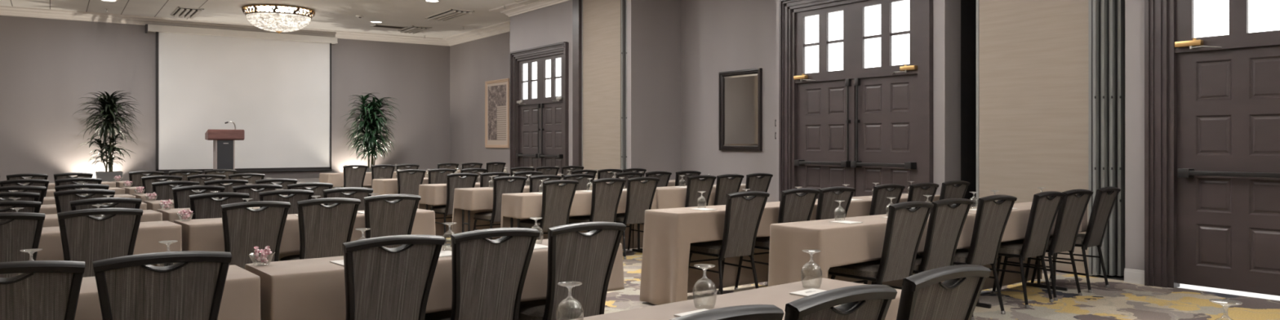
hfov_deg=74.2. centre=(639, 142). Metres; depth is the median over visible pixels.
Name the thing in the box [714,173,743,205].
banquet chair
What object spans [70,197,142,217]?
banquet chair
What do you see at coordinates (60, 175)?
banquet chair
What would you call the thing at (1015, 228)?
tablecloth
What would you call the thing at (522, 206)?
tablecloth
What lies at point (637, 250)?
folding table
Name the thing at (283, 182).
banquet chair
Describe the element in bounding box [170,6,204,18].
ceiling vent
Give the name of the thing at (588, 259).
banquet chair
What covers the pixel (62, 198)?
banquet chair
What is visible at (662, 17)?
wall
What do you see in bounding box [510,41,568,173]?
door
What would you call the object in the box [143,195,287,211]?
tablecloth
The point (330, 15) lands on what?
ceiling
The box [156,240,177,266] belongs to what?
stemmed glass
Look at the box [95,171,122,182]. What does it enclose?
planter
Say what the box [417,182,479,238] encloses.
tablecloth
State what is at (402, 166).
banquet chair
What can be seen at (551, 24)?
wall
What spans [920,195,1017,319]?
banquet chair
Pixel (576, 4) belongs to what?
trim
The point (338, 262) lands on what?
notepad
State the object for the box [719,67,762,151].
wall mirror
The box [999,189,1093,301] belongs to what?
banquet chair
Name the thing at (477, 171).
banquet chair
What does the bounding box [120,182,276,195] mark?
tablecloth
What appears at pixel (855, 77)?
door
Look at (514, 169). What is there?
banquet chair
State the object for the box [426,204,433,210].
folding table
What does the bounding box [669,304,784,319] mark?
banquet chair
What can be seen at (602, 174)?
banquet chair
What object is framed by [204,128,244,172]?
lectern
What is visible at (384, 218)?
banquet chair
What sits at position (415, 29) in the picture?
ceiling vent
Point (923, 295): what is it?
banquet chair
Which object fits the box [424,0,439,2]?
recessed light
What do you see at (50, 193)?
tablecloth
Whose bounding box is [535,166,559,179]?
banquet chair
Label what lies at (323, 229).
banquet chair
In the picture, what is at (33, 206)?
banquet chair
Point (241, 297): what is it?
tablecloth
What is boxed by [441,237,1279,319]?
floor
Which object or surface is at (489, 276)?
banquet chair
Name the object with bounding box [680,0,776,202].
wall
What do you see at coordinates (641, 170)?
banquet chair
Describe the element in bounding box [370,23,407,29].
ceiling vent
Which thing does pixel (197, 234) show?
tablecloth
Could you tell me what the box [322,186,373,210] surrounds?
banquet chair
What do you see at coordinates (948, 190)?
banquet chair
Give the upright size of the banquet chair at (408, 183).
0.922 m
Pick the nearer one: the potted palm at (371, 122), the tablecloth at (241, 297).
the tablecloth at (241, 297)
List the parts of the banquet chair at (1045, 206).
leg, seat frame, seat, leg, frame, backrest, leg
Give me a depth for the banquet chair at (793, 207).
7.24 m
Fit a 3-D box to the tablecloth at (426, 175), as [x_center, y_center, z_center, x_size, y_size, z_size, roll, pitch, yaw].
[-3.558,0.917,16.953,1.856,0.735,0.472,0,0,-41]
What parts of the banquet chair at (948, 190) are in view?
backrest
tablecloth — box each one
[35,220,182,266]
[39,201,146,214]
[42,194,135,204]
[42,209,162,226]
[45,186,124,196]
[47,181,115,189]
[74,265,260,319]
[110,180,129,187]
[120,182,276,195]
[132,189,256,202]
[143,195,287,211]
[156,204,323,264]
[173,208,435,264]
[244,239,624,319]
[319,171,396,188]
[371,176,460,208]
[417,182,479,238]
[423,168,506,177]
[450,184,592,247]
[500,188,656,249]
[570,277,901,319]
[590,179,675,186]
[634,183,746,248]
[639,201,817,304]
[768,213,975,288]
[815,193,940,217]
[941,201,1087,290]
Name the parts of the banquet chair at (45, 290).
backrest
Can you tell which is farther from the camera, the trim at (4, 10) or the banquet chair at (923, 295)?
the trim at (4, 10)
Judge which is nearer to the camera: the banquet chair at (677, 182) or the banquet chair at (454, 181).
the banquet chair at (454, 181)
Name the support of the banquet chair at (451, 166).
on the floor at (1122, 300)
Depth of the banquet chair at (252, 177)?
10.84 m
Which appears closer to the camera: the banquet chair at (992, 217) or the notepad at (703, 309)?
the notepad at (703, 309)
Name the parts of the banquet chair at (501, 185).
leg, seat frame, seat, leg, backrest, frame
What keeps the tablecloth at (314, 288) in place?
on the folding table
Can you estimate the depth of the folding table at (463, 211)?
10.04 m
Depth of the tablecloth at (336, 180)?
15.12 m
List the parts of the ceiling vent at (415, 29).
blade, blade, blade, blade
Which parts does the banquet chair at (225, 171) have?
frame, backrest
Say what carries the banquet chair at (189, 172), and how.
on the floor at (1122, 300)
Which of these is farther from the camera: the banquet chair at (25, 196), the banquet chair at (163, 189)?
the banquet chair at (163, 189)
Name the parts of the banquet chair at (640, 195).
seat, leg, leg, backrest, frame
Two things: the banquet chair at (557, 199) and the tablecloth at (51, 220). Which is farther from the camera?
the banquet chair at (557, 199)
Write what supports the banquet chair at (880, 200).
on the floor at (1122, 300)
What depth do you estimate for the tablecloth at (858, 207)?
8.02 m
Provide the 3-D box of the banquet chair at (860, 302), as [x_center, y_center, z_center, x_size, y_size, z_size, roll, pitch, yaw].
[0.361,0.849,2.482,0.440,0.922,0.630,0,0,-40]
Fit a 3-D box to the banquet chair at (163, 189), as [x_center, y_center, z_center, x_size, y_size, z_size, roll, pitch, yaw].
[-4.913,0.849,8.851,0.440,0.922,0.630,0,0,-39]
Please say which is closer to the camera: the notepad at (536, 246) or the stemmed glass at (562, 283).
the stemmed glass at (562, 283)
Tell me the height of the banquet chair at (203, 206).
0.922 m
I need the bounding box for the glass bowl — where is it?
[248,253,274,266]
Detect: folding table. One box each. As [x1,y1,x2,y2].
[164,262,173,266]
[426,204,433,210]
[462,208,470,232]
[510,217,644,253]
[975,253,1067,308]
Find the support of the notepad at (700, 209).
on the tablecloth at (668, 233)
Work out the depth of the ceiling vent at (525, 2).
17.36 m
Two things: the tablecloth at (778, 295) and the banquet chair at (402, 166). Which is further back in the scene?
the banquet chair at (402, 166)
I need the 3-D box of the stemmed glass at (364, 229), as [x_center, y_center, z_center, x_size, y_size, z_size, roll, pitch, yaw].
[-1.319,0.478,4.030,0.081,0.141,0.081,0,0,-20]
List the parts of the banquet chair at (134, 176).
backrest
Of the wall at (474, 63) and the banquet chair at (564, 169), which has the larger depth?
the wall at (474, 63)
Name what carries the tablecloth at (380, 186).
on the folding table
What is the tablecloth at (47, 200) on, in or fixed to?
on the folding table
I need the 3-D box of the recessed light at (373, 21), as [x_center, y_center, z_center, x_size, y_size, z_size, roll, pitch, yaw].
[-6.412,-2.933,20.561,0.330,0.014,0.330,0,0,-35]
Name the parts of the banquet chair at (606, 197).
seat, backrest, frame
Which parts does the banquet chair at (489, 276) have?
seat, backrest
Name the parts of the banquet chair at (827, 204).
backrest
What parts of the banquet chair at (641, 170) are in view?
backrest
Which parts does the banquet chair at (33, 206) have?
backrest, frame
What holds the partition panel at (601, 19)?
attached to the wall
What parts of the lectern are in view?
panel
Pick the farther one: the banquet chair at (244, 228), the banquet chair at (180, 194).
the banquet chair at (180, 194)
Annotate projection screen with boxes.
[145,24,337,173]
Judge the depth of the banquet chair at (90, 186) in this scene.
7.97 m
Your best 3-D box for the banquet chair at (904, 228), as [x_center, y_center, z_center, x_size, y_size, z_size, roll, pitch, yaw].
[1.624,0.849,5.823,0.440,0.922,0.630,0,0,-37]
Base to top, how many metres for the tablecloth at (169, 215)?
0.735 m
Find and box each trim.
[0,5,448,45]
[443,20,510,45]
[488,0,569,17]
[572,0,582,168]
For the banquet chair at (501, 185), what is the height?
0.922 m
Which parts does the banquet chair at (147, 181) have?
backrest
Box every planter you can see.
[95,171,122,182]
[366,167,371,172]
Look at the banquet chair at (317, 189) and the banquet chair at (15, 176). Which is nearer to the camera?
the banquet chair at (317, 189)
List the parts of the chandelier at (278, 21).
lamp shade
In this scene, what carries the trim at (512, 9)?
attached to the wall at (551, 24)
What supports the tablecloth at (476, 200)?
on the folding table at (463, 211)
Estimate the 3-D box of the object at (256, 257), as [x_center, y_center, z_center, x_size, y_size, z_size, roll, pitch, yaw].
[-1.702,0.522,3.784,0.040,0.038,0.021,0,0,-21]
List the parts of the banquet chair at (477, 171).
backrest, frame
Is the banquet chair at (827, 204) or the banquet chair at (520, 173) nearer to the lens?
the banquet chair at (827, 204)
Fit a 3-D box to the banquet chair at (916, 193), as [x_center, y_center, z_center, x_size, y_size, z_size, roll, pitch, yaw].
[2.590,0.849,8.456,0.440,0.922,0.630,0,0,-38]
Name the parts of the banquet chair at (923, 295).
backrest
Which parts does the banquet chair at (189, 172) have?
backrest, frame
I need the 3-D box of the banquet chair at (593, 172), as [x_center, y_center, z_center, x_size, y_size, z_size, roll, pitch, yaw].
[-0.988,0.849,12.450,0.440,0.922,0.630,0,0,-40]
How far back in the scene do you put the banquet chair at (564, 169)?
14.23 m
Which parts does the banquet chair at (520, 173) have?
backrest, frame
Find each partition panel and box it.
[582,0,620,177]
[620,0,625,170]
[625,0,626,168]
[976,0,1092,275]
[1091,0,1099,275]
[1099,0,1108,275]
[1107,0,1116,275]
[1116,0,1124,275]
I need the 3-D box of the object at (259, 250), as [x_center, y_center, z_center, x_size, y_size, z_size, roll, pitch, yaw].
[-1.699,0.486,3.799,0.037,0.022,0.020,0,0,14]
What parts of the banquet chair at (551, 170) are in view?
frame, backrest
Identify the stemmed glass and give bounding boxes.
[9,207,24,210]
[17,248,42,275]
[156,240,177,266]
[355,227,370,239]
[442,222,456,249]
[529,217,543,243]
[555,281,583,319]
[692,263,716,308]
[697,191,706,208]
[800,248,822,287]
[834,200,845,220]
[1208,298,1242,319]
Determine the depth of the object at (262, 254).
3.77 m
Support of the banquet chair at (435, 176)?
on the floor at (1122, 300)
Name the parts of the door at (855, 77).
latch rod, transom frame, latch rod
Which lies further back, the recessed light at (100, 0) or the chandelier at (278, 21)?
the chandelier at (278, 21)
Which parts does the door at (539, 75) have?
latch rod, transom frame, latch rod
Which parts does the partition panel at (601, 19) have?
edge trim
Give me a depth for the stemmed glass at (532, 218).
4.61 m
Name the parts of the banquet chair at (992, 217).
seat, seat frame, frame, backrest, leg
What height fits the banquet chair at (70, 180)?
0.922 m
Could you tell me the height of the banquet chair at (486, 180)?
0.922 m
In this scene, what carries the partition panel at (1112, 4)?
in the wall at (968, 7)
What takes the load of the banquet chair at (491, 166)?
on the floor at (1122, 300)
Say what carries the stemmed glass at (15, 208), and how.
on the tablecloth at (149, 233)
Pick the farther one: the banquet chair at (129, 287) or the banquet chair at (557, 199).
the banquet chair at (557, 199)
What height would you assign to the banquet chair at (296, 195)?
0.922 m
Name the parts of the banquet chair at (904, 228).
seat frame, seat, frame, backrest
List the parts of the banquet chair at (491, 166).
backrest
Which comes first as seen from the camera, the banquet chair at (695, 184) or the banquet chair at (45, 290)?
the banquet chair at (45, 290)
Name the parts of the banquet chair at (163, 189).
backrest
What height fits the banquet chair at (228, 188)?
0.922 m
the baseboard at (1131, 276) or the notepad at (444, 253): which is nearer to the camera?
the notepad at (444, 253)
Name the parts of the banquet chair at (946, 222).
seat, seat frame, frame, backrest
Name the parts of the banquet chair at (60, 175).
backrest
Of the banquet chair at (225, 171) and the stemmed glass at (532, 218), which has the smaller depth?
the stemmed glass at (532, 218)
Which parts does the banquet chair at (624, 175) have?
frame, backrest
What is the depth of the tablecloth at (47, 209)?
7.21 m
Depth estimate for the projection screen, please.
21.11 m
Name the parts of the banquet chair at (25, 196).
backrest, frame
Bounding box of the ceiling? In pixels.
[0,0,517,38]
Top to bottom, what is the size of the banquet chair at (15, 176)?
0.922 m
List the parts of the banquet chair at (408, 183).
frame, backrest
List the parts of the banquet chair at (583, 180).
backrest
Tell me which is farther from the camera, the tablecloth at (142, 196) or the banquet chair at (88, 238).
the tablecloth at (142, 196)
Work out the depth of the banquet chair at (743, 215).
6.83 m
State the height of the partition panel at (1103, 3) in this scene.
4.040 m
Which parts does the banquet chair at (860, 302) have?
backrest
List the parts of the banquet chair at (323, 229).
seat, backrest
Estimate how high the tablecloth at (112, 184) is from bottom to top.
0.735 m
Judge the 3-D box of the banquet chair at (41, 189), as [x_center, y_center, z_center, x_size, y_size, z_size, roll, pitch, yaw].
[-5.804,0.849,7.853,0.440,0.922,0.630,0,0,-40]
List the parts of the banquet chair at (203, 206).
backrest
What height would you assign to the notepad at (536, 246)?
0.004 m
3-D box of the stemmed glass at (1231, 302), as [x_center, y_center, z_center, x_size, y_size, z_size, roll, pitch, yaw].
[1.513,0.478,2.186,0.081,0.141,0.081,0,0,-35]
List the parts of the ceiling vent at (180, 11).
blade, blade, blade, blade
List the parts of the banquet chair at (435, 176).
frame, backrest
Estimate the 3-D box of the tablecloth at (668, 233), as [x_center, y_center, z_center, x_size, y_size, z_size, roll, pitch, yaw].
[0.869,0.921,7.309,1.876,0.742,0.483,0,0,-38]
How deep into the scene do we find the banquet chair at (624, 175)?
11.18 m
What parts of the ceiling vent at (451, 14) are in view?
blade, blade, blade, blade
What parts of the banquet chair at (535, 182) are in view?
backrest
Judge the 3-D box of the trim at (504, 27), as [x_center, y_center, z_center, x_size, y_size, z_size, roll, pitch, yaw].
[-3.856,-2.857,21.694,0.350,0.165,6.120,0,0,-35]
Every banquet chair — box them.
[0,178,48,196]
[0,185,46,204]
[0,191,39,208]
[0,200,41,222]
[0,212,44,277]
[0,260,84,319]
[6,173,48,183]
[53,172,93,186]
[53,189,115,213]
[54,183,109,195]
[55,177,102,189]
[57,208,142,277]
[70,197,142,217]
[92,250,231,319]
[128,170,164,186]
[141,175,182,193]
[151,180,199,200]
[168,169,202,181]
[172,185,225,208]
[186,173,226,191]
[188,191,249,219]
[204,168,235,183]
[204,178,248,192]
[220,200,290,269]
[227,173,264,189]
[232,183,282,201]
[255,177,297,195]
[258,189,313,214]
[280,197,360,261]
[286,182,333,199]
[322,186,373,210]
[342,164,368,193]
[342,235,444,319]
[363,194,421,248]
[371,164,395,188]
[386,168,426,201]
[395,164,419,178]
[417,168,455,208]
[424,227,539,319]
[430,173,478,245]
[437,163,458,173]
[460,168,486,182]
[462,162,482,171]
[473,176,527,239]
[480,172,510,187]
[486,161,506,175]
[510,166,534,180]
[514,171,542,185]
[518,222,626,319]
[520,179,578,239]
[528,174,561,192]
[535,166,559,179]
[560,165,583,179]
[563,173,593,190]
[568,177,626,231]
[571,169,596,182]
[597,168,622,182]
[615,172,643,188]
[615,177,659,258]
[622,168,646,181]
[645,171,671,186]
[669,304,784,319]
[675,170,701,186]
[684,174,716,207]
[688,191,769,294]
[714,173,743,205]
[733,188,819,289]
[744,173,773,197]
[784,284,897,319]
[815,186,855,220]
[828,200,933,284]
[869,183,905,215]
[871,198,973,289]
[896,264,991,319]
[906,182,938,208]
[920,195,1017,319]
[939,180,970,205]
[987,191,1065,308]
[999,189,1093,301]
[1031,186,1120,293]
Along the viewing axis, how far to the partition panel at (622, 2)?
15.04 m
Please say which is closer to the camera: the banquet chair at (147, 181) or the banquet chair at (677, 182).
the banquet chair at (147, 181)
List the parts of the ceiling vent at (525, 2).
blade, blade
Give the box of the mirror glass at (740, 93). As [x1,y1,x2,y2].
[724,75,756,143]
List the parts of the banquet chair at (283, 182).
frame, backrest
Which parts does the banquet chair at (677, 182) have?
backrest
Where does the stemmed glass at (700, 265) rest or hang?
on the tablecloth at (778, 295)
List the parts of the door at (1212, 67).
casing, closer arm, transom frame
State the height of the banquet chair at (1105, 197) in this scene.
0.922 m
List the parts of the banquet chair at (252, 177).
frame, backrest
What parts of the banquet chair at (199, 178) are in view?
backrest, frame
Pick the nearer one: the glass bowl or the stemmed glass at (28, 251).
the stemmed glass at (28, 251)
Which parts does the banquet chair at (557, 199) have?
seat frame, seat, backrest, frame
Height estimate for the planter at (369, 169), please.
0.660 m
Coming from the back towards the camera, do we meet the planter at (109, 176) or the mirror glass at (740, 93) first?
the planter at (109, 176)
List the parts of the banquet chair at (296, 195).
backrest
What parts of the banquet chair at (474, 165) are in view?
backrest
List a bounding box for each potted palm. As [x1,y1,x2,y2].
[73,90,143,182]
[342,93,400,172]
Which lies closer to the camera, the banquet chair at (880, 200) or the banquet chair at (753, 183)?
the banquet chair at (880, 200)
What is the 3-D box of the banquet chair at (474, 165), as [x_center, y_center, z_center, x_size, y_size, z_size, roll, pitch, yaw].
[-3.452,0.849,16.764,0.440,0.922,0.630,0,0,-37]
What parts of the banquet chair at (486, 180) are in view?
backrest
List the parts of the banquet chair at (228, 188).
frame, backrest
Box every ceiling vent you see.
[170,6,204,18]
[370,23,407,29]
[398,25,431,33]
[424,8,474,21]
[515,0,541,4]
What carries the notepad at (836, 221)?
on the tablecloth at (840, 244)
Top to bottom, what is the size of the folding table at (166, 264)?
0.750 m
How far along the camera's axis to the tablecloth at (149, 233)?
5.50 m
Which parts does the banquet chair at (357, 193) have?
backrest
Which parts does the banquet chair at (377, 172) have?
backrest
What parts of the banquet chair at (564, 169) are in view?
backrest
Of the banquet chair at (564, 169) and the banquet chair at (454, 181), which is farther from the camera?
the banquet chair at (564, 169)
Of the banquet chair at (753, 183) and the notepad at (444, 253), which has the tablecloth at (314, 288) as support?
the notepad at (444, 253)
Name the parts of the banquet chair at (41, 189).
backrest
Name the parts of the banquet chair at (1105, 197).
leg, seat, seat frame, leg, frame, backrest, leg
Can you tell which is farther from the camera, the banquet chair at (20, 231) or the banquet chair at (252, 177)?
the banquet chair at (252, 177)
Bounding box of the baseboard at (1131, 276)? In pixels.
[1124,268,1144,284]
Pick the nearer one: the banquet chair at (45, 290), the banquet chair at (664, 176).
the banquet chair at (45, 290)
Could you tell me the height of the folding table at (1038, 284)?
0.750 m
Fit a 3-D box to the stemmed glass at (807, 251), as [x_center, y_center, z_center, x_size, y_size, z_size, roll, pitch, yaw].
[0.651,0.478,3.213,0.081,0.141,0.081,0,0,1]
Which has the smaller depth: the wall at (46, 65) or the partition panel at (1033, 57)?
the partition panel at (1033, 57)
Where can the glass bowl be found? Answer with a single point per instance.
(273, 254)
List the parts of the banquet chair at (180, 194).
backrest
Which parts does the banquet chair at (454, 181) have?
seat, leg, backrest, frame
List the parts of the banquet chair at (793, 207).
leg, seat frame, seat, frame, backrest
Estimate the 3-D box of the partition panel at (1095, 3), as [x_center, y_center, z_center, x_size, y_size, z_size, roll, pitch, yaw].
[4.547,-0.730,8.318,0.354,4.040,0.048,0,0,-35]
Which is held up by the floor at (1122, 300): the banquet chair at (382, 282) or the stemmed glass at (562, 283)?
the banquet chair at (382, 282)
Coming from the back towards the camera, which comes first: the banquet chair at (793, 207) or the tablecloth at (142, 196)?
the tablecloth at (142, 196)
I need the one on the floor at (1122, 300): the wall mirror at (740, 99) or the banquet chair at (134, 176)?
the banquet chair at (134, 176)
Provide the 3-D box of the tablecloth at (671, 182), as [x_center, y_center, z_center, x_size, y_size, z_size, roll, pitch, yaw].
[0.004,0.917,11.841,1.867,0.735,0.468,0,0,-41]
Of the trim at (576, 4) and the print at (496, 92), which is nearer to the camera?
the trim at (576, 4)
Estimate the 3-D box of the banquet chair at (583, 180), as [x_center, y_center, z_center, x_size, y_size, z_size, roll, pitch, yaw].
[-0.945,0.849,10.784,0.440,0.922,0.630,0,0,-38]
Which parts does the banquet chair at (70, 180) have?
backrest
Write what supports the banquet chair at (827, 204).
on the floor at (1122, 300)
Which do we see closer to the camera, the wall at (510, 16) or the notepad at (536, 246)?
the notepad at (536, 246)
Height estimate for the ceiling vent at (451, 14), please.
0.060 m
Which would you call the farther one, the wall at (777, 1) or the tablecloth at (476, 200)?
the wall at (777, 1)
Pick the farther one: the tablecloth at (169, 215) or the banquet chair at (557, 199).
the banquet chair at (557, 199)
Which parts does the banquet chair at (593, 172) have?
backrest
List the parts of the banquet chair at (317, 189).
backrest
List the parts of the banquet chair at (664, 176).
backrest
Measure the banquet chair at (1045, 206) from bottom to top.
0.922 m
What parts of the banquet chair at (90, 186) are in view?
backrest, frame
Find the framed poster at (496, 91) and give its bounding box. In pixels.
[484,78,509,147]
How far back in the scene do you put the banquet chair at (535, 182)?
10.19 m
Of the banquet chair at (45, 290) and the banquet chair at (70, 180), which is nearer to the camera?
the banquet chair at (45, 290)
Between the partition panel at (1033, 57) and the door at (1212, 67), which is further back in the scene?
the partition panel at (1033, 57)
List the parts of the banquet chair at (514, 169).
backrest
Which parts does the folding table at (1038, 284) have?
leg frame, leg frame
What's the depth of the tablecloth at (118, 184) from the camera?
11.79 m
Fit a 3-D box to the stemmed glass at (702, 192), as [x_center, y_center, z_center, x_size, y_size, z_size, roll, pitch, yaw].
[0.520,0.478,7.114,0.081,0.141,0.081,0,0,12]
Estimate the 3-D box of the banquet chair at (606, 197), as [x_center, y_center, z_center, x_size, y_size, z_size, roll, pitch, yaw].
[-0.512,0.849,9.504,0.440,0.922,0.630,0,0,-38]
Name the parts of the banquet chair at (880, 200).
backrest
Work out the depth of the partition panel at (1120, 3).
8.19 m
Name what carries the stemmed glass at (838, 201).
on the tablecloth at (840, 244)
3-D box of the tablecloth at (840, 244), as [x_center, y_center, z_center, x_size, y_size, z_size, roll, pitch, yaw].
[1.709,0.921,6.093,1.881,0.742,0.479,0,0,-38]
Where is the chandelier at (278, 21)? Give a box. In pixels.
[241,4,315,33]
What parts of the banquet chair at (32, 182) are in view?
backrest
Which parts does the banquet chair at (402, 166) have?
backrest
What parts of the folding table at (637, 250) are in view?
leg frame, leg frame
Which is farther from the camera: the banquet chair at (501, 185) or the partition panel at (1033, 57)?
the banquet chair at (501, 185)
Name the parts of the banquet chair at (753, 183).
backrest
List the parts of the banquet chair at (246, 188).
backrest, frame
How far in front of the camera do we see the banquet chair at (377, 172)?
15.07 m
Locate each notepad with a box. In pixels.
[329,259,343,266]
[439,250,451,257]
[533,243,547,248]
[673,308,709,316]
[691,208,717,210]
[789,288,825,296]
[828,220,862,223]
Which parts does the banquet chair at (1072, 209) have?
leg, leg, seat, leg, frame, backrest, leg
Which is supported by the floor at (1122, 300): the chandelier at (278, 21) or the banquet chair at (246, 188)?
the banquet chair at (246, 188)
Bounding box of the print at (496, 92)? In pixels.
[488,84,506,140]
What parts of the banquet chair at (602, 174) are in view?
backrest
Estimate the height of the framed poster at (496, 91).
1.740 m
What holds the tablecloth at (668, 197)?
on the folding table
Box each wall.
[0,15,449,182]
[449,31,510,173]
[510,16,511,52]
[511,0,1144,270]
[644,0,680,179]
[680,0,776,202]
[776,0,778,201]
[960,0,1124,280]
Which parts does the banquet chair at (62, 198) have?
backrest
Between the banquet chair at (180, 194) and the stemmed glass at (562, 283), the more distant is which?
the banquet chair at (180, 194)
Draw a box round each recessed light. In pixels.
[100,0,118,1]
[368,20,382,22]
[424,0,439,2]
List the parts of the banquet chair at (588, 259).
seat, backrest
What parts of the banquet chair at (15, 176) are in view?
backrest, frame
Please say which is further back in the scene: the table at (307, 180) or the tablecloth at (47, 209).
the table at (307, 180)
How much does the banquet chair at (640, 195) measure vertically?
0.922 m
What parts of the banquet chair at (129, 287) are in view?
backrest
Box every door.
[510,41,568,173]
[778,0,933,201]
[1144,0,1279,296]
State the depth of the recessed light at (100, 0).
17.45 m
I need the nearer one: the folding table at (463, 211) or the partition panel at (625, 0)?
the folding table at (463, 211)
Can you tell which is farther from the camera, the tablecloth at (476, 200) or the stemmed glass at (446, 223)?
the tablecloth at (476, 200)
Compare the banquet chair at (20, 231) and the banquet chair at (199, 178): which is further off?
the banquet chair at (199, 178)
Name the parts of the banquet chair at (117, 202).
backrest, frame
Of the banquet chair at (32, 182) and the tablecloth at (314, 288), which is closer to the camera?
the tablecloth at (314, 288)
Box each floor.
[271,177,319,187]
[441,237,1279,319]
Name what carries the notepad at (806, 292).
on the tablecloth at (778, 295)
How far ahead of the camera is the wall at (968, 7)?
9.82 m
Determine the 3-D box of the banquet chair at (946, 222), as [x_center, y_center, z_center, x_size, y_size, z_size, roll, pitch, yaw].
[2.016,0.849,6.144,0.440,0.922,0.630,0,0,-36]
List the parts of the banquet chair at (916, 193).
backrest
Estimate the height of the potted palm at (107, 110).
2.474 m
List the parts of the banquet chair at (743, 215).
leg, seat frame, seat, leg, leg, backrest, frame, leg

